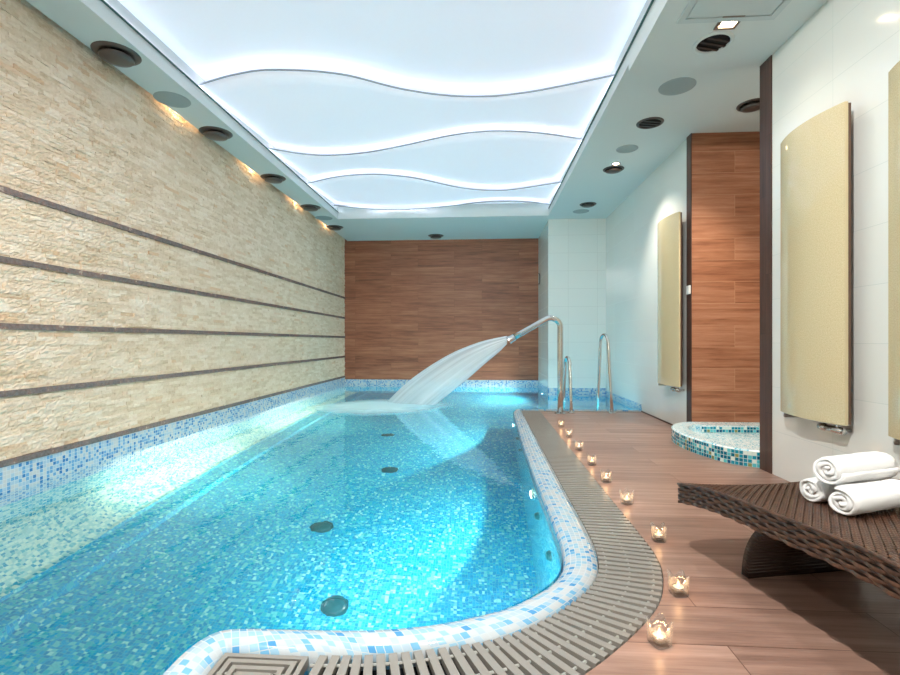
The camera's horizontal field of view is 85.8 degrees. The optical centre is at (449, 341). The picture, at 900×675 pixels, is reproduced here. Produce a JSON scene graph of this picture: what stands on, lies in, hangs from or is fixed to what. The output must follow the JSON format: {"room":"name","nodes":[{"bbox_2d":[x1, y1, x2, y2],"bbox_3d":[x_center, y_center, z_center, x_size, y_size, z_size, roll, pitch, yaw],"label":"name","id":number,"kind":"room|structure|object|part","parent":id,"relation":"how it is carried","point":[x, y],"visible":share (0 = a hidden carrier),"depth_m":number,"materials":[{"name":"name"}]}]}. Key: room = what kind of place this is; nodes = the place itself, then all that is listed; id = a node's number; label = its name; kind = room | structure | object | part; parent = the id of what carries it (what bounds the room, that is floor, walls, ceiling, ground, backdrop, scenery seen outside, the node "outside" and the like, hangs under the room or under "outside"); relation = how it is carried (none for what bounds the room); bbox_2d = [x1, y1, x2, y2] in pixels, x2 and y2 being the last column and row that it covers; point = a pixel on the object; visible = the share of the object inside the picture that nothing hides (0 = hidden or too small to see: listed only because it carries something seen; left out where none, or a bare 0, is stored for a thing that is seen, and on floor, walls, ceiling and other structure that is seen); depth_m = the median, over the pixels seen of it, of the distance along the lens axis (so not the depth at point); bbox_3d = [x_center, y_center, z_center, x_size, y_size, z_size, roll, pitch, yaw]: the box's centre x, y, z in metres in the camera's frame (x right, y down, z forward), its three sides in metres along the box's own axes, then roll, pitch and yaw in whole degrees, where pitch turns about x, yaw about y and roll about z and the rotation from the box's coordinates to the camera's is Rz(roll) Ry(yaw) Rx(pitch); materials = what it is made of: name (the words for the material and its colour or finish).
{"room":"spa","nodes":[
{"label":"spa","id":0,"kind":"room"},
{"bbox_2d":[0,0,344,460],"bbox_3d":[-2.350,-0.736,4.039,0.036,2.828,10.350,0,0,4],"label":"wall","id":1,"kind":"structure","parent":0,"point":[77,133],"depth_m":3.55,"materials":[{"name":"stone"}]},
{"bbox_2d":[0,185,344,298],"bbox_3d":[-2.345,-0.826,4.038,0.028,0.034,10.350,0,0,4],"label":"trim","id":2,"kind":"structure","parent":1,"relation":"attached to","point":[14,193],"depth_m":3.55,"materials":[{"name":"wood"}]},
{"bbox_2d":[0,376,344,467],"bbox_3d":[-2.345,0.664,4.038,0.028,0.034,10.350,0,0,4],"label":"trim","id":3,"kind":"structure","parent":1,"relation":"attached to","point":[38,454],"depth_m":3.56,"materials":[{"name":"stone"}]},
{"bbox_2d":[0,256,344,318],"bbox_3d":[-2.345,-0.446,4.038,0.028,0.034,10.350,0,0,4],"label":"trim","id":4,"kind":"structure","parent":1,"relation":"attached to","point":[3,259],"depth_m":3.55,"materials":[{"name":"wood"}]},
{"bbox_2d":[0,356,344,397],"bbox_3d":[-2.345,0.286,4.038,0.028,0.034,10.350,0,0,4],"label":"trim","id":5,"kind":"structure","parent":1,"relation":"attached to","point":[27,391],"depth_m":3.56,"materials":[{"name":"wood"}]},
{"bbox_2d":[0,323,344,337],"bbox_3d":[-2.345,-0.083,4.038,0.028,0.034,10.350,0,0,4],"label":"trim","id":6,"kind":"structure","parent":1,"relation":"attached to","point":[10,326],"depth_m":3.56,"materials":[{"name":"wood"}]},
{"bbox_2d":[26,0,826,240],"bbox_3d":[0.505,-2.095,3.850,5.900,0.510,10.550,0,0,4],"label":"ceiling","id":7,"kind":"structure","parent":0,"point":[661,51],"depth_m":4.06,"materials":[{"name":"white paint"}]},
{"bbox_2d":[90,41,141,67],"bbox_3d":[-2.156,-1.885,3.141,0.278,0.051,0.285,0,0,4],"label":"valve","id":8,"kind":"object","parent":7,"relation":"attached to","point":[113,53],"visible":1,"depth_m":3.14,"materials":[{"name":"brown metal"}]},
{"bbox_2d":[153,91,190,107],"bbox_3d":[-2.193,-1.908,3.823,0.264,0.006,0.264,0,0,4],"label":"ceiling speaker","id":9,"kind":"object","parent":7,"relation":"attached to","point":[167,98],"visible":1,"depth_m":3.81,"materials":[{"name":"grey plastic"}]},
{"bbox_2d":[199,126,232,140],"bbox_3d":[-2.088,-1.885,4.332,0.275,0.051,0.295,0,0,4],"label":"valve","id":10,"kind":"object","parent":7,"relation":"attached to","point":[214,133],"visible":1,"depth_m":4.33,"materials":[{"name":"brown metal"}]},
{"bbox_2d":[260,174,285,183],"bbox_3d":[-2.006,-1.885,5.541,0.265,0.051,0.311,0,0,4],"label":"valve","id":11,"kind":"object","parent":7,"relation":"attached to","point":[270,178],"visible":1,"depth_m":5.52,"materials":[{"name":"brown metal"}]},
{"bbox_2d":[300,204,320,211],"bbox_3d":[-1.927,-1.885,6.745,0.267,0.051,0.354,0,0,4],"label":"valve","id":12,"kind":"object","parent":7,"relation":"attached to","point":[307,207],"visible":1,"depth_m":6.72,"materials":[{"name":"brown metal"}]},
{"bbox_2d":[315,216,332,219],"bbox_3d":[-1.950,-1.908,7.485,0.264,0.006,0.264,0,0,4],"label":"ceiling speaker","id":13,"kind":"object","parent":7,"relation":"attached to","point":[316,217],"visible":1,"depth_m":7.47,"materials":[{"name":"grey plastic"}]},
{"bbox_2d":[326,225,342,230],"bbox_3d":[-1.878,-1.885,7.933,0.260,0.051,0.353,0,0,4],"label":"valve","id":14,"kind":"object","parent":7,"relation":"attached to","point":[331,227],"visible":1,"depth_m":7.90,"materials":[{"name":"brown metal"}]},
{"bbox_2d":[101,0,653,212],"bbox_3d":[-0.338,-2.014,4.216,3.260,0.004,6.470,0,0,4],"label":"trim","id":15,"kind":"structure","parent":7,"relation":"attached to","point":[103,1],"depth_m":3.77,"materials":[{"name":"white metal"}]},
{"bbox_2d":[118,0,646,95],"bbox_3d":[-0.443,-2.105,2.625,3.260,0.036,3.280,0,0,4],"label":"ceiling panel","id":16,"kind":"object","parent":7,"relation":"attached to","point":[449,47],"visible":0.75,"depth_m":3.35,"materials":[{"name":"white plastic"}]},
{"bbox_2d":[198,69,614,154],"bbox_3d":[-0.320,-2.070,4.488,3.260,0.083,1.866,0,0,4],"label":"ceiling panel","id":17,"kind":"object","parent":7,"relation":"attached to","point":[293,110],"visible":0.91,"depth_m":4.28,"materials":[{"name":"white plastic"}]},
{"bbox_2d":[268,130,582,189],"bbox_3d":[-0.236,-2.070,5.748,3.260,0.083,2.058,0,0,4],"label":"ceiling panel","id":18,"kind":"object","parent":7,"relation":"attached to","point":[487,159],"visible":0.98,"depth_m":5.51,"materials":[{"name":"white plastic"}]},
{"bbox_2d":[307,174,560,205],"bbox_3d":[-0.177,-2.070,6.638,3.260,0.083,1.614,0,0,4],"label":"ceiling panel","id":19,"kind":"object","parent":7,"relation":"attached to","point":[354,189],"visible":1,"depth_m":6.67,"materials":[{"name":"white plastic"}]},
{"bbox_2d":[428,234,443,238],"bbox_3d":[-0.240,-1.885,8.575,0.263,0.051,0.336,0,0,4],"label":"valve","id":20,"kind":"object","parent":7,"relation":"attached to","point":[433,236],"visible":1,"depth_m":8.57,"materials":[{"name":"brown metal"}]},
{"bbox_2d":[331,201,549,209],"bbox_3d":[-0.136,-2.070,7.261,3.260,0.083,0.366,0,0,4],"label":"ceiling panel","id":21,"kind":"object","parent":7,"relation":"attached to","point":[395,207],"visible":1,"depth_m":7.41,"materials":[{"name":"white plastic"}]},
{"bbox_2d":[573,209,588,213],"bbox_3d":[1.932,-1.918,7.138,0.238,0.006,0.238,0,0,4],"label":"ceiling speaker","id":22,"kind":"object","parent":7,"relation":"attached to","point":[579,211],"visible":1,"depth_m":7.13,"materials":[{"name":"grey plastic"}]},
{"bbox_2d":[580,202,596,207],"bbox_3d":[1.931,-1.901,6.772,0.230,0.039,0.230,0,0,-8],"label":"ceiling vent","id":23,"kind":"object","parent":7,"relation":"in","point":[585,204],"visible":1,"depth_m":6.73,"materials":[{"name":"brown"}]},
{"bbox_2d":[603,165,623,173],"bbox_3d":[1.822,-1.901,5.392,0.230,0.039,0.230,0,0,-8],"label":"ceiling vent","id":24,"kind":"object","parent":7,"relation":"in","point":[611,169],"visible":1,"depth_m":5.35,"materials":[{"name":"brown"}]},
{"bbox_2d":[611,162,620,165],"bbox_3d":[1.790,-1.917,5.223,0.104,0.009,0.104,0,0,4],"label":"recessed light","id":25,"kind":"object","parent":7,"relation":"in","point":[613,163],"visible":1,"depth_m":5.21,"materials":[{"name":"silver metal"}]},
{"bbox_2d":[616,145,637,152],"bbox_3d":[1.765,-1.918,4.824,0.211,0.006,0.211,0,0,4],"label":"ceiling speaker","id":26,"kind":"object","parent":7,"relation":"attached to","point":[626,148],"visible":1,"depth_m":4.80,"materials":[{"name":"grey plastic"}]},
{"bbox_2d":[636,117,663,128],"bbox_3d":[1.756,-1.915,4.250,0.230,0.013,0.230,0,0,-8],"label":"ceiling vent","id":27,"kind":"object","parent":7,"relation":"in","point":[651,122],"visible":1,"depth_m":4.24,"materials":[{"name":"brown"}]},
{"bbox_2d":[658,77,696,95],"bbox_3d":[1.710,-1.918,3.645,0.264,0.006,0.264,0,0,4],"label":"ceiling speaker","id":28,"kind":"object","parent":7,"relation":"attached to","point":[676,86],"visible":1,"depth_m":3.63,"materials":[{"name":"grey plastic"}]},
{"bbox_2d":[692,31,734,53],"bbox_3d":[1.620,-1.835,2.980,0.230,0.013,0.230,0,0,-13],"label":"ceiling vent","id":29,"kind":"object","parent":7,"relation":"in","point":[713,42],"visible":1,"depth_m":2.97,"materials":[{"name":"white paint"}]},
{"bbox_2d":[713,15,744,29],"bbox_3d":[1.605,-1.837,2.785,0.120,0.009,0.120,0,0,4],"label":"recessed light","id":30,"kind":"object","parent":7,"relation":"in","point":[720,25],"visible":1,"depth_m":2.81,"materials":[{"name":"silver metal"}]},
{"bbox_2d":[676,0,791,23],"bbox_3d":[1.556,-1.835,2.503,0.540,0.011,0.540,0,0,4],"label":"ceiling hatch","id":31,"kind":"object","parent":7,"relation":"attached to","point":[703,11],"visible":1,"depth_m":2.68,"materials":[{"name":"grey paint"}]},
{"bbox_3d":[1.556,-1.837,2.503,0.456,0.007,0.456,0,0,4],"label":"door","id":32,"kind":"part","parent":31,"relation":"part of","materials":[{"name":"grey paint"}]},
{"bbox_2d":[736,98,759,112],"bbox_3d":[2.454,-1.901,3.927,0.230,0.039,0.230,0,0,-8],"label":"ceiling vent","id":33,"kind":"object","parent":7,"relation":"in","point":[752,105],"visible":0.73,"depth_m":3.90,"materials":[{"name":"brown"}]},
{"bbox_2d":[344,238,537,379],"bbox_3d":[-0.178,-0.815,9.132,3.880,3.070,0.100,0,0,4],"label":"wall","id":34,"kind":"structure","parent":0,"point":[410,305],"depth_m":9.09,"materials":[{"name":"brown wood"}]},
{"bbox_2d":[538,219,605,387],"bbox_3d":[2.034,-0.810,8.259,0.890,3.080,1.350,0,0,4],"label":"wall","id":35,"kind":"structure","parent":0,"point":[571,252],"depth_m":7.59,"materials":[{"name":"white tile"}]},
{"bbox_2d":[606,139,686,421],"bbox_3d":[2.437,-0.792,6.689,0.120,3.115,4.430,0,0,4],"label":"wall","id":36,"kind":"structure","parent":0,"point":[631,228],"depth_m":5.83,"materials":[{"name":"white tile"}]},
{"bbox_2d":[657,212,684,391],"bbox_3d":[2.192,-0.369,4.846,0.126,1.712,0.560,0,0,4],"label":"radiator","id":37,"kind":"object","parent":36,"relation":"attached to","point":[669,229],"visible":1,"depth_m":4.70,"materials":[{"name":"beige metal"}]},
{"bbox_3d":[2.200,-0.398,4.845,0.016,1.645,0.552,0,0,4],"label":"plate","id":38,"kind":"part","parent":37,"relation":"part of","materials":[{"name":"brown metal"}]},
{"bbox_2d":[686,285,690,294],"bbox_3d":[2.216,-0.480,4.504,0.016,0.080,0.080,0,0,4],"label":"light switch","id":39,"kind":"object","parent":36,"relation":"attached to","point":[688,288],"visible":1,"depth_m":4.48,"materials":[{"name":"white plastic"}]},
{"bbox_2d":[687,133,691,421],"bbox_3d":[2.228,-0.535,4.509,0.008,2.770,0.097,0,0,4],"label":"trim","id":40,"kind":"structure","parent":36,"relation":"attached to","point":[689,138],"depth_m":4.49,"materials":[{"name":"brown wood"}]},
{"bbox_2d":[642,405,683,423],"bbox_3d":[2.336,0.823,5.167,0.120,0.115,1.380,0,0,4],"label":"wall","id":41,"kind":"structure","parent":0,"point":[665,417],"depth_m":5.21,"materials":[{"name":"white paint"}]},
{"bbox_2d":[641,411,673,424],"bbox_3d":[2.274,0.844,5.209,0.010,0.012,1.305,0,0,4],"label":"baseboard","id":42,"kind":"structure","parent":41,"relation":"attached to","point":[641,411],"depth_m":5.29,"materials":[{"name":"brown wood"}]},
{"bbox_2d":[540,411,899,674],"bbox_3d":[1.472,0.865,2.115,2.948,0.030,7.648,0,0,17],"label":"floor","id":43,"kind":"structure","parent":0,"point":[728,622],"depth_m":1.65,"materials":[{"name":"brown wood"}]},
{"bbox_2d":[0,378,662,674],"bbox_3d":[-0.078,1.365,3.899,4.570,1.371,10.370,0,0,4],"label":"swimming pool","id":44,"kind":"object","parent":43,"relation":"in","point":[578,571],"depth_m":1.51,"materials":[{"name":"teal tile"}]},
{"bbox_3d":[-0.503,0.858,1.193,0.092,0.024,0.092,0,0,4],"label":"frame","id":45,"kind":"part","parent":44,"relation":"part of","materials":[{"name":"grey plastic"}]},
{"bbox_3d":[-0.503,0.858,1.193,0.140,0.024,0.140,0,0,4],"label":"frame","id":46,"kind":"part","parent":44,"relation":"part of","materials":[{"name":"grey plastic"}]},
{"bbox_3d":[-0.503,0.858,1.193,0.188,0.024,0.188,0,0,4],"label":"frame","id":47,"kind":"part","parent":44,"relation":"part of","materials":[{"name":"grey plastic"}]},
{"bbox_3d":[-0.503,0.858,1.193,0.232,0.024,0.232,0,0,4],"label":"grate corner","id":48,"kind":"part","parent":44,"relation":"part of","materials":[{"name":"grey plastic"}]},
{"bbox_2d":[0,385,639,674],"bbox_3d":[-0.079,0.830,3.889,4.530,0.001,10.350,0,0,4],"label":"pool water","id":49,"kind":"object","parent":44,"relation":"in","point":[301,514],"visible":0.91,"depth_m":2.07,"materials":[{"name":"blue liquid"}]},
{"bbox_2d":[323,400,430,411],"bbox_3d":[-0.895,0.811,6.144,1.931,0.030,1.601,0,0,4],"label":"foam","id":50,"kind":"object","parent":49,"relation":"on","point":[377,405],"visible":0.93,"depth_m":5.97,"materials":[{"name":"white"}]},
{"bbox_2d":[387,336,506,405],"bbox_3d":[-0.093,0.376,6.170,1.671,0.888,0.331,0,0,26],"label":"water jet","id":51,"kind":"object","parent":49,"relation":"on","point":[434,383],"visible":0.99,"depth_m":6.05,"materials":[{"name":"white"}]},
{"bbox_3d":[-0.014,0.854,1.339,0.719,0.008,0.075,0,0,-16],"label":"connecting rod","id":52,"kind":"part","parent":44,"relation":"part of","materials":[{"name":"grey plastic"}]},
{"bbox_3d":[0.028,0.856,1.255,0.881,0.020,0.302,0,0,-16],"label":"overflow grate","id":53,"kind":"part","parent":44,"relation":"part of","materials":[{"name":"grey plastic"}]},
{"bbox_3d":[0.014,0.854,1.261,0.794,0.008,0.089,0,0,-17],"label":"connecting rod","id":54,"kind":"part","parent":44,"relation":"part of","materials":[{"name":"grey plastic"}]},
{"bbox_3d":[0.935,0.856,5.219,0.224,0.020,1.325,0,0,4],"label":"overflow grate","id":55,"kind":"part","parent":44,"relation":"part of","materials":[{"name":"grey plastic"}]},
{"bbox_3d":[0.821,0.856,3.560,0.228,0.020,1.992,0,0,4],"label":"overflow grate","id":56,"kind":"part","parent":44,"relation":"part of","materials":[{"name":"grey plastic"}]},
{"bbox_3d":[0.043,0.854,1.183,0.869,0.008,0.103,0,0,-18],"label":"connecting rod","id":57,"kind":"part","parent":44,"relation":"part of","materials":[{"name":"grey plastic"}]},
{"bbox_3d":[0.572,0.854,1.667,0.073,0.008,0.629,0,0,31],"label":"connecting rod","id":58,"kind":"part","parent":44,"relation":"part of","materials":[{"name":"grey plastic"}]},
{"bbox_3d":[0.577,0.856,1.671,0.278,0.020,0.673,0,0,30],"label":"overflow grate","id":59,"kind":"part","parent":44,"relation":"part of","materials":[{"name":"grey plastic"}]},
{"bbox_3d":[0.728,0.856,2.248,0.229,0.020,0.622,0,0,4],"label":"overflow grate","id":60,"kind":"part","parent":44,"relation":"part of","materials":[{"name":"grey plastic"}]},
{"bbox_3d":[0.642,0.854,1.629,0.073,0.008,0.666,0,0,31],"label":"connecting rod","id":61,"kind":"part","parent":44,"relation":"part of","materials":[{"name":"grey plastic"}]},
{"bbox_2d":[507,315,565,413],"bbox_3d":[1.029,0.270,5.789,0.703,1.161,0.136,0,0,13],"label":"spout","id":62,"kind":"object","parent":43,"relation":"on","point":[513,337],"visible":1,"depth_m":5.71,"materials":[{"name":"silver metal"}]},
{"bbox_2d":[563,356,574,412],"bbox_3d":[1.456,0.764,5.995,0.092,1.177,0.562,0,0,4],"label":"pool handrail","id":63,"kind":"object","parent":43,"relation":"on","point":[566,357],"visible":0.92,"depth_m":5.86,"materials":[{"name":"silver metal"}]},
{"bbox_2d":[521,410,639,411],"bbox_3d":[1.591,0.854,5.873,1.440,0.020,0.062,0,0,4],"label":"grate","id":64,"kind":"object","parent":43,"relation":"on","point":[521,410],"visible":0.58,"depth_m":5.86,"materials":[{"name":"grey plastic"}]},
{"bbox_2d":[596,333,614,413],"bbox_3d":[1.908,0.624,5.986,0.085,1.456,0.566,0,0,-4],"label":"pool handrail","id":65,"kind":"object","parent":43,"relation":"on","point":[603,334],"visible":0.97,"depth_m":5.84,"materials":[{"name":"silver metal"}]},
{"bbox_2d":[671,422,759,467],"bbox_3d":[2.595,0.793,3.822,1.485,0.113,1.226,0,0,4],"label":"basin","id":66,"kind":"object","parent":43,"relation":"on","point":[737,443],"visible":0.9,"depth_m":3.85,"materials":[{"name":"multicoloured tile"}]},
{"bbox_2d":[677,478,899,599],"bbox_3d":[1.373,0.588,1.065,0.791,0.525,1.781,0,0,-7],"label":"lounger","id":67,"kind":"object","parent":43,"relation":"on","point":[793,534],"visible":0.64,"depth_m":1.44,"materials":[{"name":"brown wicker"}]},
{"bbox_3d":[1.268,0.562,1.932,0.781,0.031,0.009,0,0,-9],"label":"edge cord","id":68,"kind":"part","parent":67,"relation":"part of","materials":[{"name":"brown wicker"}]},
{"bbox_3d":[1.312,0.704,1.656,0.469,0.292,0.300,0,0,-9],"label":"leg","id":69,"kind":"part","parent":67,"relation":"part of","materials":[{"name":"black wicker"}]},
{"bbox_2d":[799,477,879,501],"bbox_3d":[1.297,0.484,1.610,0.276,0.076,0.087,0,0,-18],"label":"rolled towel","id":70,"kind":"object","parent":67,"relation":"on","point":[812,489],"visible":0.34,"depth_m":1.56,"materials":[{"name":"white fabric"}]},
{"bbox_2d":[828,479,899,515],"bbox_3d":[1.271,0.468,1.456,0.272,0.083,0.081,0,0,-18],"label":"rolled towel","id":71,"kind":"object","parent":67,"relation":"on","point":[867,497],"visible":1,"depth_m":1.42,"materials":[{"name":"white fabric"}]},
{"bbox_2d":[813,451,899,484],"bbox_3d":[1.288,0.398,1.530,0.272,0.086,0.101,0,0,-18],"label":"rolled towel","id":72,"kind":"object","parent":71,"relation":"on","point":[873,465],"visible":1,"depth_m":1.50,"materials":[{"name":"white fabric"}]},
{"bbox_3d":[0.768,0.814,1.628,0.060,0.072,0.060,0,0,-1],"label":"candle holder","id":73,"kind":"object","parent":43,"relation":"on","visible":0},
{"bbox_2d":[672,580,684,592],"bbox_3d":[0.768,0.819,1.628,0.038,0.034,0.038,0,0,4],"label":"tealight","id":74,"kind":"object","parent":73,"relation":"in","point":[677,587],"visible":1,"depth_m":1.62,"materials":[{"name":"white wax"}]},
{"bbox_3d":[0.588,0.814,1.359,0.060,0.072,0.060,0,0,-16],"label":"candle holder","id":75,"kind":"object","parent":43,"relation":"on","visible":0},
{"bbox_2d":[652,627,666,642],"bbox_3d":[0.588,0.819,1.359,0.038,0.034,0.038,0,0,4],"label":"tealight","id":76,"kind":"object","parent":75,"relation":"in","point":[658,635],"visible":1,"depth_m":1.35,"materials":[{"name":"white wax"}]},
{"bbox_3d":[0.926,0.814,2.534,0.060,0.072,0.060,0,0,-26],"label":"candle holder","id":77,"kind":"object","parent":43,"relation":"on","visible":0},
{"bbox_2d":[623,496,630,501],"bbox_3d":[0.926,0.819,2.534,0.038,0.034,0.038,0,0,4],"label":"tealight","id":78,"kind":"object","parent":77,"relation":"in","point":[625,499],"visible":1,"depth_m":2.52,"materials":[{"name":"white wax"}]},
{"bbox_3d":[0.890,0.814,2.066,0.060,0.072,0.060,0,0,12],"label":"candle holder","id":79,"kind":"object","parent":43,"relation":"on","visible":0},
{"bbox_2d":[654,530,662,538],"bbox_3d":[0.890,0.819,2.066,0.038,0.034,0.038,0,0,4],"label":"tealight","id":80,"kind":"object","parent":79,"relation":"in","point":[658,535],"visible":1,"depth_m":2.06,"materials":[{"name":"white wax"}]},
{"bbox_2d":[692,131,759,421],"bbox_3d":[2.864,-0.735,4.430,1.269,3.230,0.019,0,0,4],"label":"wall","id":81,"kind":"structure","parent":0,"point":[725,165],"depth_m":4.44,"materials":[{"name":"brown wood"}]},
{"bbox_2d":[772,0,899,481],"bbox_3d":[2.019,-0.735,0.901,0.190,3.230,4.665,0,0,4],"label":"wall","id":82,"kind":"structure","parent":0,"point":[846,50],"depth_m":2.41,"materials":[{"name":"white paint"}]},
{"bbox_2d":[760,55,771,473],"bbox_3d":[2.070,-0.495,3.172,0.007,2.690,0.128,0,0,4],"label":"trim","id":83,"kind":"structure","parent":82,"relation":"attached to","point":[766,67],"depth_m":3.16,"materials":[{"name":"brown wood"}]},
{"bbox_2d":[780,101,851,434],"bbox_3d":[1.975,-0.355,2.638,0.126,1.654,0.515,0,0,4],"label":"radiator","id":84,"kind":"object","parent":82,"relation":"attached to","point":[815,157],"visible":1,"depth_m":2.53,"materials":[{"name":"beige metal"}]},
{"bbox_3d":[1.984,-0.384,2.637,0.016,1.587,0.507,0,0,4],"label":"plate","id":85,"kind":"part","parent":84,"relation":"part of","materials":[{"name":"brown metal"}]},
{"bbox_2d":[888,61,899,444],"bbox_3d":[1.925,-0.355,1.872,0.126,1.654,0.510,0,0,4],"label":"radiator","id":86,"kind":"object","parent":82,"relation":"attached to","point":[894,73],"visible":1,"depth_m":2.07,"materials":[{"name":"beige metal"}]}
]}

